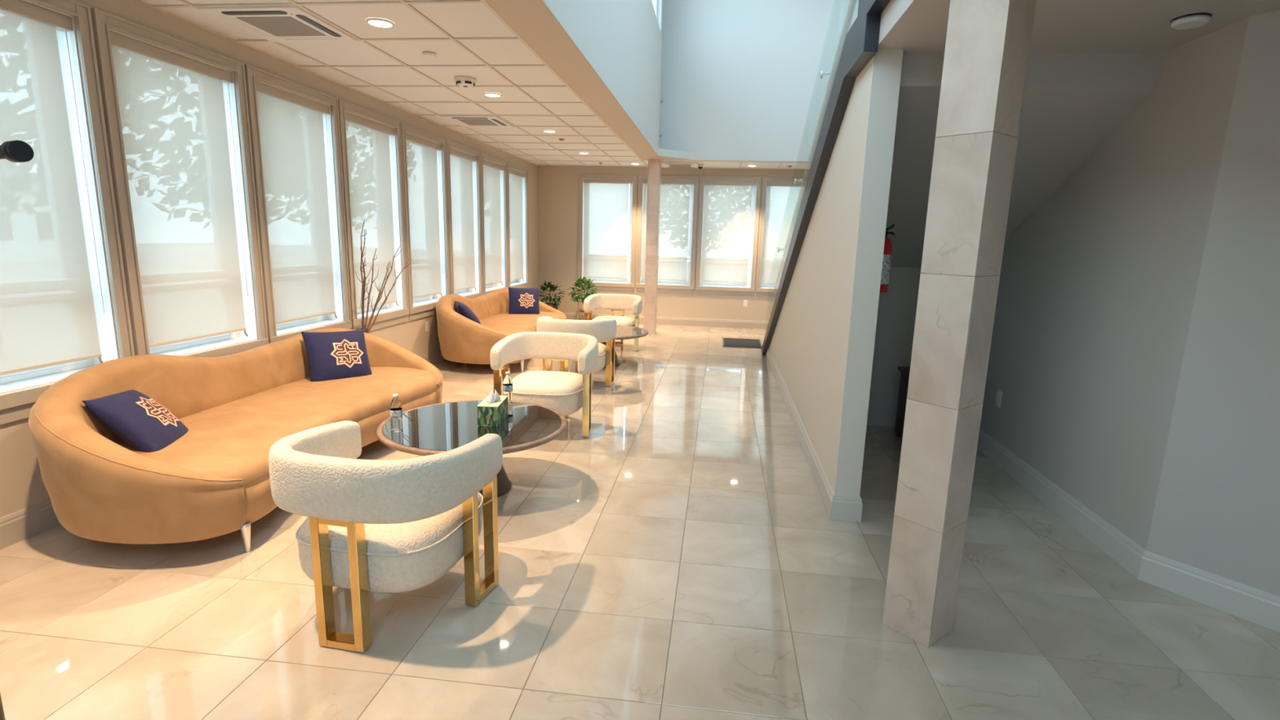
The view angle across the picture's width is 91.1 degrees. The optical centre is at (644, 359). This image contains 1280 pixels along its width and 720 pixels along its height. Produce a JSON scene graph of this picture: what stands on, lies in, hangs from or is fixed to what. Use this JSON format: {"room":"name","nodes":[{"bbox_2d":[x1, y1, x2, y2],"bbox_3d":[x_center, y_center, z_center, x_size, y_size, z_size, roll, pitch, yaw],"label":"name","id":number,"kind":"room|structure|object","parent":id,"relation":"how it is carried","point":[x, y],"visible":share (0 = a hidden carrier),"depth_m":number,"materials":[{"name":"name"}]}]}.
{"room":"lobby lounge","nodes":[
{"label":"lobby lounge","id":0,"kind":"room"},
{"bbox_2d":[0,0,538,517],"bbox_3d":[-2.736,-1.018,4.701,0.200,3.000,13.289,3,11,6],"label":"wall","id":1,"kind":"structure","parent":0,"point":[22,486],"depth_m":4.16,"materials":[{"name":"beige paint"}]},
{"bbox_2d":[0,0,134,425],"bbox_3d":[-2.950,-0.707,2.820,0.230,1.963,1.010,3,11,6],"label":"window","id":2,"kind":"structure","parent":1,"relation":"in","point":[15,406],"depth_m":3.19,"materials":[{"name":"beige paint"}]},
{"bbox_2d":[0,0,104,375],"bbox_3d":[-2.904,-0.750,2.806,0.071,1.716,0.856,3,11,6],"label":"roller shade","id":3,"kind":"object","parent":2,"relation":"attached to","point":[47,313],"visible":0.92,"depth_m":2.97,"materials":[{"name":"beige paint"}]},
{"bbox_2d":[90,7,268,357],"bbox_3d":[-2.826,-0.896,3.825,0.230,1.963,1.010,3,11,6],"label":"window","id":4,"kind":"structure","parent":1,"relation":"in","point":[102,21],"depth_m":3.89,"materials":[{"name":"beige paint"}]},
{"bbox_2d":[110,31,248,347],"bbox_3d":[-2.780,-0.940,3.811,0.071,1.716,0.856,3,11,6],"label":"roller shade","id":5,"kind":"object","parent":4,"relation":"attached to","point":[172,109],"visible":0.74,"depth_m":3.74,"materials":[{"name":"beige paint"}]},
{"bbox_2d":[0,349,445,549],"bbox_3d":[-2.679,0.409,4.861,0.016,0.140,13.089,3,11,6],"label":"baseboard","id":6,"kind":"structure","parent":1,"relation":"attached to","point":[16,526],"depth_m":2.97,"materials":[{"name":"beige wood"}]},
{"bbox_2d":[244,64,351,343],"bbox_3d":[-2.703,-1.086,4.829,0.230,1.963,1.010,3,11,6],"label":"window","id":7,"kind":"structure","parent":1,"relation":"in","point":[275,331],"depth_m":5.01,"materials":[{"name":"beige paint"}]},
{"bbox_2d":[255,80,337,324],"bbox_3d":[-2.656,-1.129,4.815,0.071,1.716,0.856,3,11,6],"label":"roller shade","id":8,"kind":"object","parent":7,"relation":"attached to","point":[291,133],"visible":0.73,"depth_m":4.77,"materials":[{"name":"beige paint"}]},
{"bbox_2d":[337,98,409,330],"bbox_3d":[-2.579,-1.276,5.834,0.230,1.963,1.010,3,11,6],"label":"window","id":9,"kind":"structure","parent":1,"relation":"in","point":[397,315],"depth_m":6.09,"materials":[{"name":"beige paint"}]},
{"bbox_2d":[345,111,398,309],"bbox_3d":[-2.533,-1.319,5.820,0.071,1.716,0.856,3,11,6],"label":"roller shade","id":10,"kind":"object","parent":9,"relation":"attached to","point":[367,140],"visible":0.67,"depth_m":5.79,"materials":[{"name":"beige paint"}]},
{"bbox_2d":[400,122,450,320],"bbox_3d":[-2.455,-1.466,6.838,0.230,1.963,1.010,3,11,6],"label":"window","id":11,"kind":"structure","parent":1,"relation":"in","point":[428,308],"depth_m":7.07,"materials":[{"name":"beige paint"}]},
{"bbox_2d":[405,133,442,298],"bbox_3d":[-2.409,-1.509,6.824,0.071,1.716,0.856,3,11,6],"label":"roller shade","id":12,"kind":"object","parent":11,"relation":"attached to","point":[421,153],"visible":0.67,"depth_m":6.81,"materials":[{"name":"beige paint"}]},
{"bbox_2d":[425,320,428,332],"bbox_3d":[-2.408,-0.370,6.941,0.008,0.116,0.072,3,11,6],"label":"wall outlet","id":13,"kind":"object","parent":1,"relation":"attached to","point":[427,322],"visible":1,"depth_m":6.93,"materials":[{"name":"white plastic"}]},
{"bbox_2d":[445,138,483,298],"bbox_3d":[-2.331,-1.656,7.843,0.230,1.963,1.010,3,11,6],"label":"window","id":14,"kind":"structure","parent":1,"relation":"in","point":[469,293],"depth_m":8.15,"materials":[{"name":"beige paint"}]},
{"bbox_2d":[449,147,475,291],"bbox_3d":[-2.285,-1.699,7.829,0.071,1.716,0.856,3,11,6],"label":"roller shade","id":15,"kind":"object","parent":14,"relation":"attached to","point":[460,162],"visible":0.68,"depth_m":7.83,"materials":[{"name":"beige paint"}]},
{"bbox_2d":[480,151,508,294],"bbox_3d":[-2.208,-1.846,8.847,0.230,1.963,1.010,3,11,6],"label":"window","id":16,"kind":"structure","parent":1,"relation":"in","point":[486,288],"depth_m":9.15,"materials":[{"name":"beige paint"}]},
{"bbox_2d":[483,159,502,285],"bbox_3d":[-2.161,-1.889,8.833,0.071,1.716,0.856,3,11,6],"label":"roller shade","id":17,"kind":"object","parent":16,"relation":"attached to","point":[491,171],"visible":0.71,"depth_m":8.84,"materials":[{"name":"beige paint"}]},
{"bbox_2d":[506,161,528,288],"bbox_3d":[-2.084,-2.035,9.852,0.230,1.963,1.010,3,11,6],"label":"window","id":18,"kind":"structure","parent":1,"relation":"in","point":[513,283],"depth_m":10.17,"materials":[{"name":"beige paint"}]},
{"bbox_2d":[508,168,524,280],"bbox_3d":[-2.038,-2.079,9.838,0.071,1.716,0.856,3,11,6],"label":"roller shade","id":19,"kind":"object","parent":18,"relation":"attached to","point":[517,241],"visible":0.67,"depth_m":9.86,"materials":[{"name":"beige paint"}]},
{"bbox_2d":[133,0,807,169],"bbox_3d":[-0.051,-2.006,4.081,5.171,0.032,13.089,3,11,6],"label":"ceiling","id":20,"kind":"structure","parent":0,"point":[388,66],"depth_m":4.62,"materials":[{"name":"white tile"}]},
{"bbox_2d":[197,5,356,42],"bbox_3d":[-2.136,-1.997,3.700,0.586,0.066,0.586,3,11,6],"label":"air conditioner","id":21,"kind":"object","parent":20,"relation":"attached to","point":[278,24],"visible":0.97,"depth_m":3.64,"materials":[{"name":"white plastic"}]},
{"bbox_2d":[236,16,325,36],"bbox_3d":[-2.137,-1.967,3.705,0.330,0.006,0.330,3,11,6],"label":"grille","id":22,"kind":"object","parent":21,"relation":"attached to","point":[276,26],"depth_m":3.69,"materials":[{"name":"beige"}]},
{"bbox_2d":[365,17,395,28],"bbox_3d":[-1.531,-1.949,3.634,0.156,0.010,0.156,3,11,6],"label":"recessed light","id":23,"kind":"object","parent":20,"relation":"in","point":[376,22],"visible":1,"depth_m":3.63,"materials":[{"name":"white plastic"}]},
{"bbox_2d":[422,51,436,57],"bbox_3d":[-1.452,-2.057,4.232,0.090,0.020,0.090,3,11,6],"label":"smoke detector","id":24,"kind":"object","parent":20,"relation":"attached to","point":[426,54],"visible":1,"depth_m":4.21,"materials":[{"name":"white plastic"}]},
{"bbox_2d":[453,75,476,87],"bbox_3d":[-1.400,-2.163,4.899,0.170,0.060,0.170,3,11,6],"label":"fire alarm","id":25,"kind":"object","parent":20,"relation":"attached to","point":[461,81],"visible":1,"depth_m":4.85,"materials":[{"name":"white plastic"}]},
{"bbox_2d":[440,115,513,127],"bbox_3d":[-1.770,-2.559,6.673,0.586,0.066,0.586,3,11,6],"label":"air conditioner","id":26,"kind":"object","parent":20,"relation":"attached to","point":[463,121],"visible":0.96,"depth_m":6.62,"materials":[{"name":"white plastic"}]},
{"bbox_2d":[457,119,498,125],"bbox_3d":[-1.770,-2.529,6.679,0.330,0.006,0.330,3,11,6],"label":"grille","id":27,"kind":"object","parent":26,"relation":"attached to","point":[467,122],"depth_m":6.67,"materials":[{"name":"beige"}]},
{"bbox_2d":[483,92,502,97],"bbox_3d":[-1.312,-2.287,5.418,0.156,0.010,0.156,3,11,6],"label":"recessed light","id":28,"kind":"object","parent":20,"relation":"in","point":[487,94],"visible":1,"depth_m":5.41,"materials":[{"name":"white plastic"}]},
{"bbox_2d":[542,129,556,133],"bbox_3d":[-1.092,-2.624,7.202,0.156,0.010,0.156,3,11,6],"label":"recessed light","id":29,"kind":"object","parent":20,"relation":"in","point":[544,131],"visible":1,"depth_m":7.18,"materials":[{"name":"white plastic"}]},
{"bbox_2d":[577,151,589,154],"bbox_3d":[-0.872,-2.961,8.986,0.156,0.010,0.156,3,11,6],"label":"recessed light","id":30,"kind":"object","parent":20,"relation":"in","point":[580,153],"visible":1,"depth_m":8.95,"materials":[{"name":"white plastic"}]},
{"bbox_2d":[661,161,698,168],"bbox_3d":[0.567,-3.107,10.004,0.580,0.029,0.580,3,11,6],"label":"air conditioner","id":31,"kind":"object","parent":20,"relation":"attached to","point":[665,164],"visible":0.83,"depth_m":9.88,"materials":[{"name":"white plastic"}]},
{"bbox_2d":[668,164,691,167],"bbox_3d":[0.567,-3.096,10.006,0.340,0.007,0.340,3,11,6],"label":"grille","id":32,"kind":"object","parent":31,"relation":"attached to","point":[669,165],"depth_m":9.98,"materials":[{"name":"beige"}]},
{"bbox_2d":[697,164,703,168],"bbox_3d":[0.887,-3.075,9.992,0.100,0.069,0.100,3,11,6],"label":"security camera","id":33,"kind":"object","parent":20,"relation":"attached to","point":[700,166],"visible":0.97,"depth_m":9.96,"materials":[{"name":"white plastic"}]},
{"bbox_2d":[542,0,662,154],"bbox_3d":[-0.549,-3.625,3.073,0.200,3.549,11.600,3,11,6],"label":"wall","id":34,"kind":"structure","parent":0,"point":[621,40],"depth_m":5.82,"materials":[{"name":"white paint"}]},
{"bbox_2d":[484,0,693,161],"bbox_3d":[-0.380,-1.920,3.651,0.768,0.004,12.140,3,11,6],"label":"ceiling beam","id":35,"kind":"structure","parent":34,"relation":"attached to","point":[533,20],"depth_m":4.32,"materials":[{"name":"beige paint"}]},
{"bbox_2d":[651,0,657,17],"bbox_3d":[-0.004,-4.945,7.370,0.100,1.350,2.200,3,11,6],"label":"window","id":36,"kind":"structure","parent":34,"relation":"in","point":[654,2],"depth_m":8.46,"materials":[{"name":"white glass"}]},
{"bbox_2d":[0,324,1279,719],"bbox_3d":[0.730,0.705,4.503,7.500,0.120,13.700,3,11,6],"label":"floor","id":37,"kind":"structure","parent":0,"point":[684,557],"depth_m":2.48,"materials":[{"name":"beige tile"}]},
{"bbox_2d":[0,140,34,719],"bbox_3d":[-1.369,0.323,1.261,0.518,1.740,0.340,-2,11,-16],"label":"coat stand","id":38,"kind":"object","parent":37,"relation":"on","point":[14,151],"visible":1,"depth_m":1.08,"materials":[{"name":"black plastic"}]},
{"bbox_2d":[28,328,442,552],"bbox_3d":[-2.199,0.282,3.894,1.123,0.782,2.661,3,11,6],"label":"curved sofa","id":39,"kind":"object","parent":37,"relation":"on","point":[213,481],"visible":0.8,"depth_m":3.00,"materials":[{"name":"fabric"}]},
{"bbox_2d":[81,389,188,452],"bbox_3d":[-2.474,0.311,3.101,0.299,0.331,0.438,-1,11,-14],"label":"throw cushion","id":40,"kind":"object","parent":39,"relation":"on","point":[135,418],"visible":0.9,"depth_m":2.98,"materials":[{"name":"blue fabric"}]},
{"bbox_2d":[301,328,372,382],"bbox_3d":[-2.238,-0.020,4.588,0.434,0.379,0.257,-7,14,-39],"label":"throw cushion","id":41,"kind":"object","parent":39,"relation":"on","point":[335,355],"visible":0.92,"depth_m":4.52,"materials":[{"name":"blue fabric"}]},
{"bbox_2d":[355,328,368,333],"bbox_3d":[-2.435,0.047,5.455,0.190,0.640,0.190,3,11,6],"label":"floor vase","id":42,"kind":"object","parent":37,"relation":"on","point":[366,331],"visible":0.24,"depth_m":5.40,"materials":[{"name":"brown ceramic"}]},
{"bbox_2d":[355,220,369,328],"bbox_3d":[-2.355,-0.641,5.257,0.098,1.032,0.173,-1,11,-16],"label":"branch","id":43,"kind":"object","parent":42,"relation":"in","point":[362,282],"visible":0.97,"depth_m":5.26,"materials":[{"name":"brown plant"}]},
{"bbox_2d":[360,229,369,292],"bbox_3d":[-2.384,-0.620,5.331,0.080,0.960,0.130,-2,11,-17],"label":"branch","id":44,"kind":"object","parent":42,"relation":"in","point":[364,229],"visible":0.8,"depth_m":5.29,"materials":[{"name":"brown plant"}]},
{"bbox_2d":[360,258,372,315],"bbox_3d":[-2.377,-0.501,5.324,0.106,0.732,0.132,3,11,6],"label":"branch","id":45,"kind":"object","parent":42,"relation":"in","point":[364,259],"visible":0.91,"depth_m":5.30,"materials":[{"name":"brown plant"}]},
{"bbox_2d":[364,248,378,329],"bbox_3d":[-2.383,-0.563,5.459,0.044,0.803,0.263,3,11,9],"label":"branch","id":46,"kind":"object","parent":42,"relation":"in","point":[372,264],"visible":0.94,"depth_m":5.46,"materials":[{"name":"brown plant"}]},
{"bbox_2d":[367,262,389,328],"bbox_3d":[-2.349,-0.517,5.543,0.067,0.687,0.421,4,11,13],"label":"branch","id":47,"kind":"object","parent":42,"relation":"in","point":[388,262],"visible":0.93,"depth_m":5.58,"materials":[{"name":"brown plant"}]},
{"bbox_2d":[368,246,402,328],"bbox_3d":[-2.333,-0.594,5.576,0.062,0.825,0.522,5,11,18],"label":"branch","id":48,"kind":"object","parent":42,"relation":"in","point":[381,292],"visible":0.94,"depth_m":5.58,"materials":[{"name":"brown plant"}]},
{"bbox_2d":[368,258,412,333],"bbox_3d":[-2.306,-0.548,5.664,0.077,0.707,0.684,4,11,14],"label":"branch","id":49,"kind":"object","parent":42,"relation":"in","point":[393,284],"visible":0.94,"depth_m":5.64,"materials":[{"name":"brown plant"}]},
{"bbox_2d":[268,420,502,653],"bbox_3d":[-1.004,0.623,2.490,0.764,0.707,0.705,4,11,10],"label":"barrel chair","id":50,"kind":"object","parent":37,"relation":"on","point":[379,526],"visible":1,"depth_m":2.22,"materials":[{"name":"beige fabric"}]},
{"bbox_2d":[376,400,567,499],"bbox_3d":[-0.982,0.555,3.655,1.050,0.400,1.050,3,11,6],"label":"coffee table","id":51,"kind":"object","parent":37,"relation":"on","point":[438,428],"visible":0.76,"depth_m":3.52,"materials":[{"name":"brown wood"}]},
{"bbox_2d":[389,394,403,432],"bbox_3d":[-1.345,0.286,3.398,0.064,0.205,0.064,3,11,6],"label":"water bottle","id":52,"kind":"object","parent":51,"relation":"on","point":[395,408],"visible":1,"depth_m":3.38,"materials":[{"name":"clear plastic"}]},
{"bbox_2d":[476,389,508,426],"bbox_3d":[-0.880,0.258,3.643,0.117,0.193,0.251,2,11,1],"label":"tissue box","id":53,"kind":"object","parent":51,"relation":"on","point":[492,411],"visible":1,"depth_m":3.54,"materials":[{"name":"green cardboard"}]},
{"bbox_2d":[502,371,512,404],"bbox_3d":[-0.878,0.178,4.027,0.064,0.205,0.064,3,11,6],"label":"water bottle","id":54,"kind":"object","parent":51,"relation":"on","point":[507,382],"visible":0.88,"depth_m":4.00,"materials":[{"name":"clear plastic"}]},
{"bbox_2d":[435,288,566,372],"bbox_3d":[-1.731,-0.468,7.856,1.123,0.782,2.661,3,11,5],"label":"curved sofa","id":55,"kind":"object","parent":37,"relation":"on","point":[463,340],"visible":0.68,"depth_m":6.78,"materials":[{"name":"fabric"}]},
{"bbox_2d":[453,301,481,324],"bbox_3d":[-1.976,-0.475,7.043,0.280,0.344,0.430,-3,12,-23],"label":"throw cushion","id":56,"kind":"object","parent":55,"relation":"on","point":[461,308],"visible":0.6,"depth_m":6.86,"materials":[{"name":"blue fabric"}]},
{"bbox_2d":[508,287,540,314],"bbox_3d":[-1.652,-0.794,8.603,0.430,0.389,0.230,0,11,-10],"label":"throw cushion","id":57,"kind":"object","parent":55,"relation":"on","point":[522,300],"visible":0.93,"depth_m":8.54,"materials":[{"name":"blue fabric"}]},
{"bbox_2d":[489,331,598,437],"bbox_3d":[-0.744,0.180,4.828,0.764,0.707,0.705,3,11,6],"label":"barrel chair","id":58,"kind":"object","parent":37,"relation":"on","point":[566,392],"visible":0.81,"depth_m":4.68,"materials":[{"name":"beige fabric"}]},
{"bbox_2d":[537,280,566,309],"bbox_3d":[-1.609,-0.976,10.644,0.537,0.733,0.525,-4,12,-28],"label":"potted plant","id":59,"kind":"object","parent":37,"relation":"on","point":[556,304],"visible":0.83,"depth_m":10.54,"materials":[{"name":"green plant"}]},
{"bbox_2d":[537,316,616,386],"bbox_3d":[-0.679,-0.090,6.242,0.764,0.707,0.705,2,11,5],"label":"barrel chair","id":60,"kind":"object","parent":37,"relation":"on","point":[604,331],"visible":0.52,"depth_m":5.96,"materials":[{"name":"beige fabric"}]},
{"bbox_2d":[576,301,592,319],"bbox_3d":[-1.010,-0.785,10.566,0.270,0.420,0.270,3,11,6],"label":"plant stand","id":61,"kind":"object","parent":37,"relation":"on","point":[578,311],"visible":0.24,"depth_m":10.47,"materials":[{"name":"gold metal"}]},
{"bbox_2d":[567,276,599,311],"bbox_3d":[-1.013,-1.104,10.510,0.561,0.583,0.560,3,11,6],"label":"potted plant","id":62,"kind":"object","parent":61,"relation":"on","point":[579,283],"visible":0.84,"depth_m":10.44,"materials":[{"name":"green plant"}]},
{"bbox_2d":[583,293,642,351],"bbox_3d":[-0.418,-0.516,8.495,0.764,0.707,0.705,3,11,6],"label":"barrel chair","id":63,"kind":"object","parent":37,"relation":"on","point":[619,302],"visible":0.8,"depth_m":8.58,"materials":[{"name":"beige fabric"}]},
{"bbox_2d":[601,324,648,367],"bbox_3d":[-0.485,-0.152,7.402,1.050,0.400,1.050,3,11,6],"label":"coffee table","id":64,"kind":"object","parent":37,"relation":"on","point":[623,332],"visible":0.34,"depth_m":7.30,"materials":[{"name":"black glass"}]},
{"bbox_2d":[643,159,661,333],"bbox_3d":[0.119,-1.732,9.766,0.185,2.644,0.185,3,11,6],"label":"marble column","id":65,"kind":"structure","parent":37,"relation":"on","point":[654,175],"depth_m":9.67,"materials":[{"name":"beige stone"}]},
{"bbox_2d":[722,337,762,348],"bbox_3d":[1.431,-0.254,9.232,0.560,0.014,0.790,3,11,6],"label":"doormat","id":66,"kind":"object","parent":37,"relation":"on","point":[726,342],"visible":0.9,"depth_m":9.16,"materials":[{"name":"grey carpet"}]},
{"bbox_2d":[760,0,890,354],"bbox_3d":[1.790,-1.110,3.834,1.367,3.746,8.919,3,11,6],"label":"staircase","id":67,"kind":"structure","parent":37,"relation":"on","point":[857,46],"depth_m":3.98,"materials":[{"name":"grey metal"}]},
{"bbox_2d":[894,366,910,438],"bbox_3d":[2.094,0.373,4.659,0.320,0.544,0.545,3,11,6],"label":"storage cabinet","id":68,"kind":"object","parent":37,"relation":"on","point":[904,375],"visible":0.16,"depth_m":4.81,"materials":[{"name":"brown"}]},
{"bbox_2d":[882,0,1036,647],"bbox_3d":[1.102,-0.117,2.238,0.188,2.370,0.188,-7,14,-38],"label":"marble column","id":69,"kind":"structure","parent":37,"relation":"on","point":[988,44],"depth_m":2.16,"materials":[{"name":"beige stone"}]},
{"bbox_2d":[537,165,804,320],"bbox_3d":[0.877,-2.085,10.763,5.496,3.000,0.200,3,11,6],"label":"wall","id":70,"kind":"structure","parent":0,"point":[557,185],"depth_m":10.85,"materials":[{"name":"beige paint"}]},
{"bbox_2d":[577,173,637,291],"bbox_3d":[-0.639,-2.200,10.913,1.010,1.963,0.230,3,11,6],"label":"window","id":71,"kind":"structure","parent":70,"relation":"in","point":[603,284],"depth_m":10.86,"materials":[{"name":"beige paint"}]},
{"bbox_2d":[582,178,632,280],"bbox_3d":[-0.643,-2.237,10.860,0.856,1.716,0.071,3,11,6],"label":"roller shade","id":72,"kind":"object","parent":71,"relation":"attached to","point":[606,202],"visible":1,"depth_m":10.84,"materials":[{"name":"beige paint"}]},
{"bbox_2d":[563,312,768,328],"bbox_3d":[0.635,-0.671,10.949,5.079,0.140,0.016,3,11,6],"label":"baseboard","id":73,"kind":"structure","parent":70,"relation":"attached to","point":[750,324],"depth_m":10.91,"materials":[{"name":"beige wood"}]},
{"bbox_2d":[635,174,698,293],"bbox_3d":[0.386,-2.149,10.796,1.010,1.963,0.230,3,11,6],"label":"window","id":74,"kind":"structure","parent":70,"relation":"in","point":[664,286],"depth_m":10.76,"materials":[{"name":"beige wood"}]},
{"bbox_2d":[640,179,693,283],"bbox_3d":[0.382,-2.186,10.743,0.856,1.716,0.071,3,11,6],"label":"roller shade","id":75,"kind":"object","parent":74,"relation":"attached to","point":[674,194],"visible":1,"depth_m":10.72,"materials":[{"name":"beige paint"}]},
{"bbox_2d":[695,175,761,296],"bbox_3d":[1.411,-2.098,10.679,1.010,1.963,0.230,3,11,6],"label":"window","id":76,"kind":"structure","parent":70,"relation":"in","point":[701,287],"depth_m":10.65,"materials":[{"name":"beige wood"}]},
{"bbox_2d":[700,181,756,285],"bbox_3d":[1.407,-2.135,10.626,0.856,1.716,0.071,3,11,6],"label":"roller shade","id":77,"kind":"object","parent":76,"relation":"attached to","point":[726,204],"visible":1,"depth_m":10.61,"materials":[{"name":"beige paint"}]},
{"bbox_2d":[742,299,747,306],"bbox_3d":[1.728,-0.971,10.762,0.072,0.116,0.008,3,11,6],"label":"wall outlet","id":78,"kind":"object","parent":70,"relation":"attached to","point":[745,302],"visible":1,"depth_m":10.76,"materials":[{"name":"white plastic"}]},
{"bbox_2d":[755,177,803,297],"bbox_3d":[2.436,-2.047,10.563,1.010,1.963,0.230,3,11,6],"label":"window","id":79,"kind":"structure","parent":70,"relation":"in","point":[762,289],"depth_m":10.52,"materials":[{"name":"beige wood"}]},
{"bbox_2d":[761,182,801,284],"bbox_3d":[2.432,-2.085,10.510,0.856,1.716,0.071,3,11,6],"label":"roller shade","id":80,"kind":"object","parent":79,"relation":"attached to","point":[781,197],"visible":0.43,"depth_m":10.48,"materials":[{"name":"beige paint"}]},
{"bbox_2d":[569,0,858,161],"bbox_3d":[1.058,-4.743,9.112,4.375,3.547,0.120,3,11,6],"label":"wall","id":81,"kind":"structure","parent":0,"point":[740,80],"depth_m":9.12,"materials":[{"name":"white paint"}]},
{"bbox_2d":[657,147,693,159],"bbox_3d":[0.446,-3.022,9.222,0.695,0.099,0.085,-6,13,-36],"label":"trim","id":82,"kind":"structure","parent":81,"relation":"attached to","point":[661,152],"depth_m":9.18,"materials":[{"name":"white paint"}]},
{"bbox_2d":[692,160,807,162],"bbox_3d":[1.952,-2.950,9.335,2.475,0.007,0.110,3,11,6],"label":"trim","id":83,"kind":"structure","parent":81,"relation":"attached to","point":[692,160],"depth_m":9.37,"materials":[{"name":"beige paint"}]},
{"bbox_2d":[768,48,903,496],"bbox_3d":[1.439,-0.825,5.779,0.130,2.440,5.355,3,11,6],"label":"wall","id":84,"kind":"structure","parent":0,"point":[822,344],"depth_m":3.37,"materials":[{"name":"beige paint"}]},
{"bbox_2d":[765,347,862,522],"bbox_3d":[1.402,0.313,5.944,0.162,0.140,5.281,3,11,6],"label":"baseboard","id":85,"kind":"structure","parent":84,"relation":"attached to","point":[838,507],"depth_m":3.82,"materials":[{"name":"white paint"}]},
{"bbox_2d":[880,223,895,292],"bbox_3d":[1.287,-0.557,3.432,0.123,0.367,0.116,3,11,6],"label":"fire extinguisher","id":86,"kind":"object","parent":84,"relation":"attached to","point":[886,259],"visible":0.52,"depth_m":3.41,"materials":[{"name":"red paint"}]},
{"bbox_2d":[866,266,923,426],"bbox_3d":[1.989,-0.200,5.099,1.175,1.500,0.100,3,11,6],"label":"wall","id":87,"kind":"structure","parent":0,"point":[897,306],"depth_m":5.05,"materials":[{"name":"grey paint"}]},
{"bbox_2d":[885,52,1164,267],"bbox_3d":[2.071,-0.995,5.482,1.175,2.880,4.840,3,11,6],"label":"ceiling","id":88,"kind":"structure","parent":0,"point":[1073,103],"depth_m":3.22,"materials":[{"name":"grey paint"}]},
{"bbox_2d":[877,0,1279,53],"bbox_3d":[1.923,-1.168,0.137,2.330,0.530,5.560,3,11,6],"label":"ceiling","id":89,"kind":"structure","parent":0,"point":[913,26],"depth_m":2.56,"materials":[{"name":"grey paint"}]},
{"bbox_2d":[1170,12,1212,29],"bbox_3d":[2.139,-1.325,2.459,0.124,0.026,0.124,3,11,6],"label":"ceiling light","id":90,"kind":"object","parent":89,"relation":"attached to","point":[1193,20],"visible":1,"depth_m":2.43,"materials":[{"name":"white plastic"}]},
{"bbox_2d":[979,16,1248,550],"bbox_3d":[2.916,-2.791,6.256,0.150,6.200,8.165,3,11,6],"label":"wall","id":91,"kind":"structure","parent":0,"point":[1097,286],"depth_m":3.13,"materials":[{"name":"grey paint"}]},
{"bbox_2d":[995,389,1002,407],"bbox_3d":[2.471,0.267,4.380,0.008,0.116,0.072,3,11,6],"label":"wall outlet","id":92,"kind":"object","parent":91,"relation":"attached to","point":[999,393],"visible":1,"depth_m":4.37,"materials":[{"name":"white plastic"}]},
{"bbox_2d":[1146,9,1279,596],"bbox_3d":[2.859,-1.909,1.664,0.145,6.200,1.617,-6,13,-35],"label":"wall","id":93,"kind":"structure","parent":0,"point":[1216,511],"depth_m":2.53,"materials":[{"name":"grey paint"}]},
{"bbox_2d":[977,429,1279,632],"bbox_3d":[2.516,0.853,3.298,0.670,0.140,3.642,0,11,-10],"label":"baseboard","id":94,"kind":"structure","parent":93,"relation":"attached to","point":[1255,606],"depth_m":2.84,"materials":[{"name":"white paint"}]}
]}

